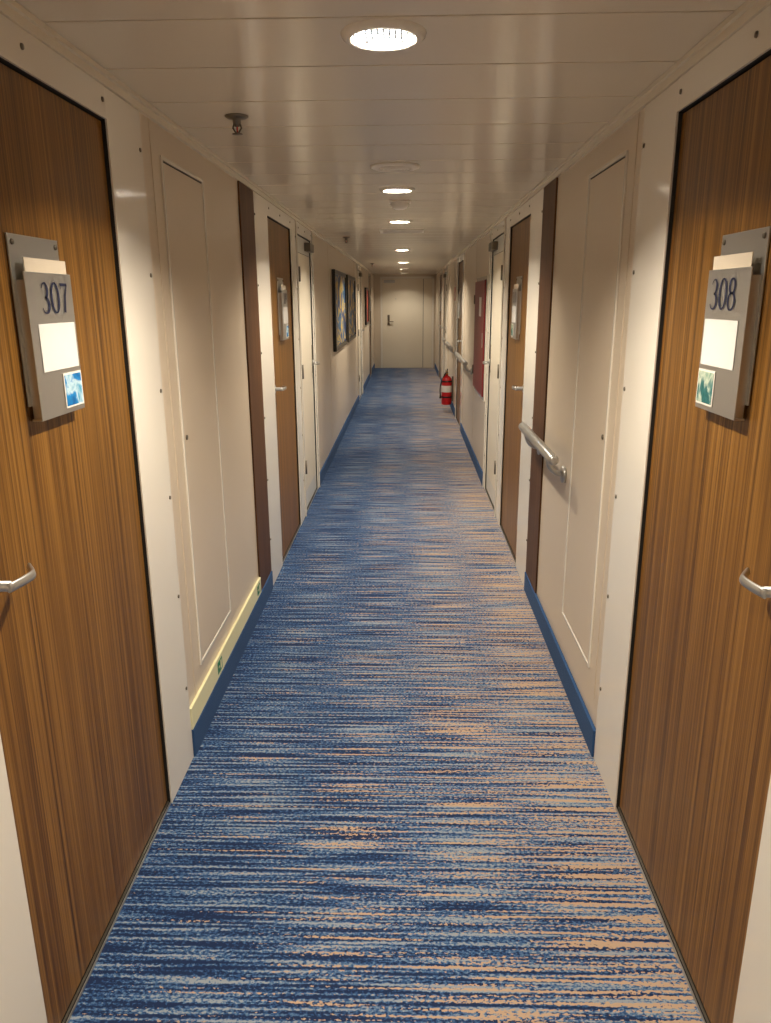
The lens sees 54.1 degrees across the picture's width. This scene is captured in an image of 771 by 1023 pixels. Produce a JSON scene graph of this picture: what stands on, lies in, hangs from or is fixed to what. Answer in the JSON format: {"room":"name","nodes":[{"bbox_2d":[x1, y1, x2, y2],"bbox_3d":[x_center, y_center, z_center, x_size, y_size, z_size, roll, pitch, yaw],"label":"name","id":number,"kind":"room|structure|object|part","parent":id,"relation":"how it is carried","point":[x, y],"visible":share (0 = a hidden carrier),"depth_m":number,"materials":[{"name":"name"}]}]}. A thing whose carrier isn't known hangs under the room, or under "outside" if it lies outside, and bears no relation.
{"room":"ship interior","nodes":[
{"label":"ship interior","id":0,"kind":"room"},
{"bbox_2d":[139,112,373,706],"bbox_3d":[-0.589,-1.582,7.496,0.090,2.090,20.450,0,16,2],"label":"wall","id":1,"kind":"structure","parent":0,"point":[340,382],"depth_m":3.21,"materials":[{"name":"paint"}]},
{"bbox_2d":[0,63,166,1022],"bbox_3d":[-0.701,0.088,1.741,0.105,1.966,0.837,0,16,2],"label":"door","id":2,"kind":"structure","parent":1,"relation":"in","point":[80,732],"depth_m":1.72,"materials":[{"name":"brown wood"}]},
{"bbox_2d":[5,232,84,421],"bbox_3d":[-0.702,-0.383,1.577,0.028,0.360,0.215,0,16,2],"label":"number plate","id":3,"kind":"object","parent":2,"relation":"attached to","point":[41,285],"visible":1,"depth_m":1.54,"materials":[{"name":"silver metal"}]},
{"bbox_2d":[0,13,193,1022],"bbox_3d":[-0.729,0.058,1.731,0.064,2.059,1.358,0,16,2],"label":"trim","id":4,"kind":"structure","parent":1,"relation":"attached to","point":[21,994],"depth_m":2.06,"materials":[{"name":"beige paint"}]},
{"bbox_2d":[0,0,373,275],"bbox_3d":[-0.538,-2.573,7.215,0.022,0.029,20.450,0,16,2],"label":"trim","id":5,"kind":"structure","parent":1,"relation":"attached to","point":[12,10],"depth_m":1.96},
{"bbox_3d":[-0.538,-2.573,7.215,0.022,0.029,20.450,0,16,2],"label":"cornice","id":6,"kind":"part","parent":5,"relation":"part of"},
{"bbox_2d":[160,155,230,664],"bbox_3d":[-0.672,-0.327,2.764,0.009,1.710,0.490,0,16,2],"label":"access panel","id":7,"kind":"object","parent":1,"relation":"attached to","point":[182,190],"visible":1,"depth_m":2.73,"materials":[{"name":"beige paint"}]},
{"bbox_2d":[190,577,260,729],"bbox_3d":[-0.659,0.548,3.244,0.012,0.082,1.288,0,16,2],"label":"strip","id":8,"kind":"object","parent":1,"relation":"attached to","point":[203,694],"depth_m":3.05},
{"bbox_2d":[237,181,271,590],"bbox_3d":[-0.644,-0.570,3.765,0.008,1.953,0.319,0,16,2],"label":"trim strip","id":9,"kind":"object","parent":1,"relation":"attached to","point":[245,203],"depth_m":3.72,"materials":[{"name":"brown wood"}]},
{"bbox_2d":[148,118,372,694],"bbox_3d":[-0.537,-1.721,7.695,0.002,1.870,18.112,0,16,2],"label":"joint","id":10,"kind":"object","parent":1,"relation":"attached to","point":[148,118],"visible":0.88,"depth_m":2.44,"materials":[{"name":"laminate"}]},
{"bbox_2d":[253,191,304,584],"bbox_3d":[-0.647,-0.758,4.627,0.064,2.059,1.438,0,16,2],"label":"trim","id":11,"kind":"structure","parent":1,"relation":"attached to","point":[263,209],"depth_m":4.24,"materials":[{"name":"beige paint"}]},
{"bbox_2d":[267,218,298,556],"bbox_3d":[-0.618,-0.748,4.712,0.105,1.966,0.832,0,16,2],"label":"door","id":12,"kind":"structure","parent":1,"relation":"in","point":[278,239],"depth_m":4.74,"materials":[{"name":"brown wood"}]},
{"bbox_2d":[277,277,288,339],"bbox_3d":[-0.618,-1.223,4.560,0.028,0.360,0.215,0,16,2],"label":"number plate","id":13,"kind":"object","parent":12,"relation":"attached to","point":[281,289],"visible":1,"depth_m":4.51,"materials":[{"name":"silver metal"}]},
{"bbox_2d":[192,364,374,755],"bbox_3d":[-0.532,-0.626,7.763,0.013,0.105,20.448,0,16,2],"label":"baseboard","id":14,"kind":"structure","parent":1,"relation":"attached to","point":[207,715],"depth_m":3.34,"materials":[{"name":"vinyl"},{"name":"plastic"}]},
{"bbox_2d":[295,220,319,515],"bbox_3d":[-0.613,-1.078,5.763,0.069,2.060,0.917,0,16,2],"label":"trim","id":15,"kind":"structure","parent":1,"relation":"attached to","point":[301,231],"depth_m":5.96,"materials":[{"name":"beige paint"}]},
{"bbox_2d":[297,235,319,505],"bbox_3d":[-0.585,-1.048,5.775,0.111,1.966,0.742,0,16,2],"label":"door","id":16,"kind":"structure","parent":1,"relation":"in","point":[304,247],"depth_m":5.77,"materials":[{"name":"beige"}]},
{"bbox_2d":[331,269,346,351],"bbox_3d":[-0.501,-2.228,8.350,0.035,0.810,1.450,0,16,2],"label":"framed picture","id":17,"kind":"object","parent":1,"relation":"attached to","point":[339,298],"visible":1,"depth_m":8.20},
{"bbox_2d":[346,274,355,342],"bbox_3d":[-0.455,-2.689,9.986,0.035,0.810,1.450,0,16,2],"label":"framed picture","id":18,"kind":"object","parent":1,"relation":"attached to","point":[350,281],"visible":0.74,"depth_m":9.98},
{"bbox_2d":[356,264,362,394],"bbox_3d":[-0.435,-2.861,12.094,0.069,2.060,1.098,0,16,2],"label":"trim","id":19,"kind":"structure","parent":1,"relation":"attached to","point":[359,268],"depth_m":12.37,"materials":[{"name":"beige paint"}]},
{"bbox_2d":[358,271,363,397],"bbox_3d":[-0.407,-2.829,12.102,0.111,1.966,0.792,0,16,2],"label":"door","id":20,"kind":"structure","parent":1,"relation":"in","point":[359,273],"depth_m":12.13,"materials":[{"name":"beige"}]},
{"bbox_2d":[364,287,368,324],"bbox_3d":[-0.344,-3.797,13.958,0.035,0.650,0.900,0,16,2],"label":"framed picture","id":21,"kind":"object","parent":1,"relation":"attached to","point":[366,290],"visible":1,"depth_m":13.61},
{"bbox_2d":[368,272,371,373],"bbox_3d":[-0.342,-3.809,15.461,0.064,2.059,1.098,0,16,2],"label":"trim","id":22,"kind":"structure","parent":1,"relation":"attached to","point":[369,274],"depth_m":15.68,"materials":[{"name":"beige paint"}]},
{"bbox_2d":[369,277,371,374],"bbox_3d":[-0.315,-3.778,15.470,0.105,1.966,0.792,0,16,2],"label":"door","id":23,"kind":"structure","parent":1,"relation":"in","point":[369,277],"depth_m":15.47,"materials":[{"name":"brown wood"}]},
{"bbox_2d":[369,293,370,310],"bbox_3d":[-0.315,-4.258,15.337,0.028,0.360,0.215,0,16,2],"label":"number plate","id":24,"kind":"object","parent":23,"relation":"attached to","point":[369,293],"visible":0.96,"depth_m":15.29,"materials":[{"name":"silver metal"}]},
{"bbox_2d":[15,0,746,273],"bbox_3d":[0.147,-2.530,6.971,1.699,0.012,21.117,0,16,2],"label":"ceiling","id":25,"kind":"structure","parent":0,"point":[496,95],"depth_m":1.98,"materials":[{"name":"beige paint"}]},
{"bbox_2d":[224,113,248,135],"bbox_3d":[-0.454,-1.181,2.310,0.072,0.053,0.072,0,16,2],"label":"sprinkler","id":26,"kind":"object","parent":25,"relation":"attached to","point":[237,118],"visible":1,"depth_m":2.30,"materials":[{"name":"grey metal"}]},
{"bbox_2d":[341,18,426,52],"bbox_3d":[-0.004,-1.034,1.590,0.182,0.076,0.182,0,16,2],"label":"recessed light","id":27,"kind":"object","parent":25,"relation":"in","point":[382,35],"visible":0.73,"depth_m":1.60,"materials":[{"name":"white glass"}]},
{"bbox_2d":[353,29,412,42],"bbox_3d":[-0.004,-1.011,1.596,0.132,0.001,0.132,0,16,2],"label":"grille","id":28,"kind":"object","parent":27,"relation":"attached to","point":[359,36],"depth_m":1.62,"materials":[{"name":"white plastic"}]},
{"bbox_2d":[370,162,419,171],"bbox_3d":[0.041,-1.454,3.196,0.210,0.012,0.210,0,16,2],"label":"ceiling speaker","id":29,"kind":"object","parent":25,"relation":"attached to","point":[386,166],"depth_m":3.15},
{"bbox_2d":[379,186,414,193],"bbox_3d":[0.059,-1.669,3.841,0.182,0.076,0.182,0,16,2],"label":"recessed light","id":30,"kind":"object","parent":25,"relation":"in","point":[393,189],"visible":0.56,"depth_m":3.82,"materials":[{"name":"white glass"}]},
{"bbox_2d":[389,200,409,209],"bbox_3d":[0.083,-1.761,4.345,0.120,0.045,0.120,0,16,2],"label":"smoke detector","id":31,"kind":"object","parent":25,"relation":"attached to","point":[396,204],"visible":1,"depth_m":4.31,"materials":[{"name":"white plastic"}]},
{"bbox_2d":[387,219,412,223],"bbox_3d":[0.103,-2.107,5.400,0.182,0.076,0.182,0,16,2],"label":"recessed light","id":32,"kind":"object","parent":25,"relation":"in","point":[396,221],"visible":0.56,"depth_m":5.37,"materials":[{"name":"white glass"}]},
{"bbox_2d":[394,249,409,250],"bbox_3d":[0.190,-2.983,8.508,0.182,0.076,0.182,0,16,2],"label":"recessed light","id":33,"kind":"object","parent":25,"relation":"in","point":[394,249],"visible":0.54,"depth_m":8.49,"materials":[{"name":"white glass"}]},
{"bbox_2d":[69,368,702,1022],"bbox_3d":[0.177,-0.540,7.819,1.820,0.100,20.550,0,16,2],"label":"floor","id":34,"kind":"structure","parent":0,"point":[394,805],"depth_m":2.38,"materials":[{"name":"carpet"}]},
{"bbox_2d":[61,801,170,1022],"bbox_3d":[-0.729,1.044,2.011,0.062,0.008,0.845,0,16,2],"label":"threshold strip","id":35,"kind":"object","parent":34,"relation":"on","point":[94,959],"visible":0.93,"depth_m":1.95,"materials":[{"name":"silver metal"}]},
{"bbox_2d":[283,524,300,562],"bbox_3d":[-0.645,0.207,4.982,0.062,0.008,0.840,0,16,2],"label":"threshold strip","id":36,"kind":"object","parent":34,"relation":"on","point":[299,525],"visible":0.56,"depth_m":4.97,"materials":[{"name":"silver metal"}]},
{"bbox_2d":[307,488,317,510],"bbox_3d":[-0.616,-0.092,6.045,0.062,0.008,0.750,0,16,2],"label":"threshold strip","id":37,"kind":"object","parent":34,"relation":"on","point":[311,500],"visible":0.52,"depth_m":6.04,"materials":[{"name":"silver metal"}]},
{"bbox_2d":[485,489,493,510],"bbox_3d":[0.858,-0.089,6.005,0.062,0.008,0.750,0,16,2],"label":"threshold strip","id":38,"kind":"object","parent":34,"relation":"on","point":[492,505],"visible":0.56,"depth_m":6.02,"materials":[{"name":"silver metal"}]},
{"bbox_2d":[500,525,515,563],"bbox_3d":[0.828,0.210,4.941,0.062,0.008,0.840,0,16,2],"label":"threshold strip","id":39,"kind":"object","parent":34,"relation":"on","point":[501,527],"visible":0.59,"depth_m":4.93,"materials":[{"name":"silver metal"}]},
{"bbox_2d":[616,807,710,1022],"bbox_3d":[0.744,1.048,1.966,0.062,0.008,0.855,0,16,2],"label":"threshold strip","id":40,"kind":"object","parent":34,"relation":"on","point":[684,968],"visible":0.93,"depth_m":1.93,"materials":[{"name":"silver metal"}]},
{"bbox_2d":[379,229,423,232],"bbox_3d":[0.135,-2.300,6.192,0.360,0.010,0.270,0,16,2],"label":"grille","id":41,"kind":"object","parent":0,"point":[381,230],"depth_m":6.11,"materials":[{"name":"beige metal"}]},
{"bbox_2d":[373,274,435,367],"bbox_3d":[0.437,-4.365,17.362,1.700,2.090,0.100,0,16,2],"label":"wall","id":42,"kind":"structure","parent":0,"point":[376,278],"depth_m":17.28,"materials":[{"name":"paint"}]},
{"bbox_2d":[382,279,431,367],"bbox_3d":[0.495,-4.296,17.291,1.120,1.975,0.070,0,16,2],"label":"door","id":43,"kind":"structure","parent":42,"relation":"in","point":[407,303],"depth_m":17.31,"materials":[{"name":"beige"}]},
{"bbox_2d":[380,276,433,367],"bbox_3d":[0.496,-4.322,17.311,1.220,2.035,0.018,0,16,2],"label":"trim","id":44,"kind":"structure","parent":42,"relation":"attached to","point":[412,277],"depth_m":17.21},
{"bbox_3d":[0.496,-4.322,17.311,1.220,2.035,0.018,0,16,2],"label":"door","id":45,"kind":"part","parent":44,"relation":"part of","materials":[{"name":"beige paint"}]},
{"bbox_2d":[435,108,644,727],"bbox_3d":[0.917,-1.579,7.454,0.090,2.090,20.450,0,16,2],"label":"wall","id":46,"kind":"structure","parent":0,"point":[572,194],"depth_m":3.16,"materials":[{"name":"paint"}]},
{"bbox_2d":[438,276,441,378],"bbox_3d":[1.073,-3.585,14.757,0.105,1.966,0.792,0,16,2],"label":"door","id":47,"kind":"structure","parent":46,"relation":"in","point":[441,276],"depth_m":14.96,"materials":[{"name":"brown wood"}]},
{"bbox_2d":[440,292,441,310],"bbox_3d":[1.068,-4.065,14.625,0.028,0.360,0.215,0,16,2],"label":"number plate","id":48,"kind":"object","parent":47,"relation":"attached to","point":[441,292],"visible":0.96,"depth_m":14.53,"materials":[{"name":"silver metal"}]},
{"bbox_2d":[438,270,442,381],"bbox_3d":[1.099,-3.610,14.724,0.064,2.059,1.148,0,16,2],"label":"trim","id":49,"kind":"structure","parent":46,"relation":"attached to","point":[441,272],"depth_m":14.89,"materials":[{"name":"beige paint"}]},
{"bbox_2d":[441,272,446,371],"bbox_3d":[1.018,-3.071,12.929,0.111,1.966,0.792,0,16,2],"label":"door","id":50,"kind":"structure","parent":46,"relation":"in","point":[444,275],"depth_m":12.97,"materials":[{"name":"beige"}]},
{"bbox_2d":[442,266,447,377],"bbox_3d":[1.046,-3.102,12.919,0.069,2.060,1.098,0,16,2],"label":"trim","id":51,"kind":"structure","parent":46,"relation":"attached to","point":[446,268],"depth_m":13.15,"materials":[{"name":"beige paint"}]},
{"bbox_2d":[439,369,452,404],"bbox_3d":[0.874,-1.778,10.742,0.166,0.513,0.169,12,20,38],"label":"fire extinguisher","id":52,"kind":"object","parent":46,"relation":"attached to","point":[446,397],"visible":1,"depth_m":10.71,"materials":[{"name":"red metal"}]},
{"bbox_2d":[446,342,455,355],"bbox_3d":[0.911,-2.283,10.582,0.096,0.143,0.950,0,16,2],"label":"handrail","id":53,"kind":"object","parent":46,"relation":"attached to","point":[449,346],"visible":0.99,"depth_m":10.25,"materials":[{"name":"silver metal"}]},
{"bbox_2d":[456,262,462,424],"bbox_3d":[0.924,-2.102,9.489,0.105,1.966,0.842,0,16,2],"label":"door","id":54,"kind":"structure","parent":46,"relation":"in","point":[461,263],"depth_m":9.58,"materials":[{"name":"brown wood"}]},
{"bbox_2d":[458,288,461,317],"bbox_3d":[0.919,-2.575,9.333,0.028,0.360,0.215,0,16,2],"label":"number plate","id":55,"kind":"object","parent":54,"relation":"attached to","point":[460,292],"visible":1,"depth_m":9.26,"materials":[{"name":"silver metal"}]},
{"bbox_2d":[455,252,464,422],"bbox_3d":[0.951,-2.126,9.456,0.064,2.059,1.198,0,16,2],"label":"trim","id":56,"kind":"structure","parent":46,"relation":"attached to","point":[461,258],"depth_m":9.20,"materials":[{"name":"beige paint"}]},
{"bbox_2d":[455,352,471,374],"bbox_3d":[0.844,-1.612,8.200,0.096,0.143,1.400,0,16,2],"label":"handrail","id":57,"kind":"object","parent":46,"relation":"attached to","point":[460,358],"visible":0.99,"depth_m":7.67,"materials":[{"name":"silver metal"}]},
{"bbox_2d":[472,275,488,401],"bbox_3d":[0.833,-1.551,6.711,0.035,1.020,0.960,0,16,2],"label":"cabinet","id":58,"kind":"object","parent":46,"relation":"attached to","point":[481,286],"visible":1,"depth_m":6.51,"materials":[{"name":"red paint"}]},
{"bbox_2d":[483,234,503,505],"bbox_3d":[0.816,-1.045,5.737,0.111,1.966,0.742,0,16,2],"label":"door","id":59,"kind":"structure","parent":46,"relation":"in","point":[496,246],"depth_m":5.73,"materials":[{"name":"beige"}]},
{"bbox_2d":[483,218,505,516],"bbox_3d":[0.844,-1.075,5.723,0.069,2.060,0.917,0,16,2],"label":"trim","id":60,"kind":"structure","parent":46,"relation":"attached to","point":[500,229],"depth_m":5.93,"materials":[{"name":"beige paint"}]},
{"bbox_2d":[435,364,595,756],"bbox_3d":[0.871,-0.624,7.724,0.013,0.105,20.448,0,16,2],"label":"baseboard","id":61,"kind":"structure","parent":46,"relation":"attached to","point":[584,720],"depth_m":3.24,"materials":[{"name":"rubber"}]},
{"bbox_2d":[501,216,530,557],"bbox_3d":[0.789,-0.745,4.673,0.105,1.966,0.832,0,16,2],"label":"door","id":62,"kind":"structure","parent":46,"relation":"in","point":[520,232],"depth_m":4.66,"materials":[{"name":"brown wood"}]},
{"bbox_2d":[511,276,522,338],"bbox_3d":[0.783,-1.220,4.522,0.028,0.360,0.215,0,16,2],"label":"number plate","id":63,"kind":"object","parent":62,"relation":"attached to","point":[517,291],"visible":1,"depth_m":4.47,"materials":[{"name":"silver metal"}]},
{"bbox_2d":[496,188,543,584],"bbox_3d":[0.814,-0.755,4.587,0.064,2.059,1.438,0,16,2],"label":"trim","id":64,"kind":"structure","parent":46,"relation":"attached to","point":[533,207],"depth_m":4.20,"materials":[{"name":"beige paint"}]},
{"bbox_2d":[437,112,639,698],"bbox_3d":[0.877,-1.718,7.656,0.002,1.870,18.112,0,16,2],"label":"joint","id":65,"kind":"object","parent":46,"relation":"attached to","point":[638,112],"visible":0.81,"depth_m":2.40,"materials":[{"name":"laminate"}]},
{"bbox_2d":[526,177,557,592],"bbox_3d":[0.763,-0.567,3.726,0.008,1.953,0.319,0,16,2],"label":"trim strip","id":66,"kind":"object","parent":46,"relation":"attached to","point":[551,190],"depth_m":3.67,"materials":[{"name":"brown wood"}]},
{"bbox_2d":[518,422,566,482],"bbox_3d":[0.710,-0.270,3.433,0.096,0.143,0.850,0,16,2],"label":"handrail","id":67,"kind":"object","parent":46,"relation":"attached to","point":[551,459],"visible":0.99,"depth_m":3.17,"materials":[{"name":"silver metal"}]},
{"bbox_2d":[562,150,628,667],"bbox_3d":[0.735,-0.325,2.725,0.009,1.710,0.490,0,16,2],"label":"access panel","id":68,"kind":"object","parent":46,"relation":"attached to","point":[606,185],"visible":1,"depth_m":2.68,"materials":[{"name":"beige paint"}]},
{"bbox_2d":[436,0,770,274],"bbox_3d":[0.855,-2.570,7.177,0.022,0.029,20.450,0,16,2],"label":"crown molding","id":69,"kind":"structure","parent":46,"relation":"attached to","point":[749,9],"depth_m":1.97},
{"bbox_2d":[594,5,770,1022],"bbox_3d":[0.733,0.058,1.700,0.064,2.059,1.378,0,16,2],"label":"trim","id":70,"kind":"structure","parent":46,"relation":"attached to","point":[750,45],"depth_m":2.06,"materials":[{"name":"beige paint"}]},
{"bbox_2d":[620,55,770,1022],"bbox_3d":[0.705,0.093,1.698,0.105,1.966,0.847,0,16,2],"label":"door","id":71,"kind":"structure","parent":46,"relation":"in","point":[696,775],"depth_m":1.69,"materials":[{"name":"brown wood"}]},
{"bbox_2d":[695,226,770,420],"bbox_3d":[0.700,-0.380,1.539,0.028,0.360,0.215,0,16,2],"label":"number plate","id":72,"kind":"object","parent":71,"relation":"attached to","point":[736,281],"visible":1,"depth_m":1.50,"materials":[{"name":"silver metal"}]}
]}

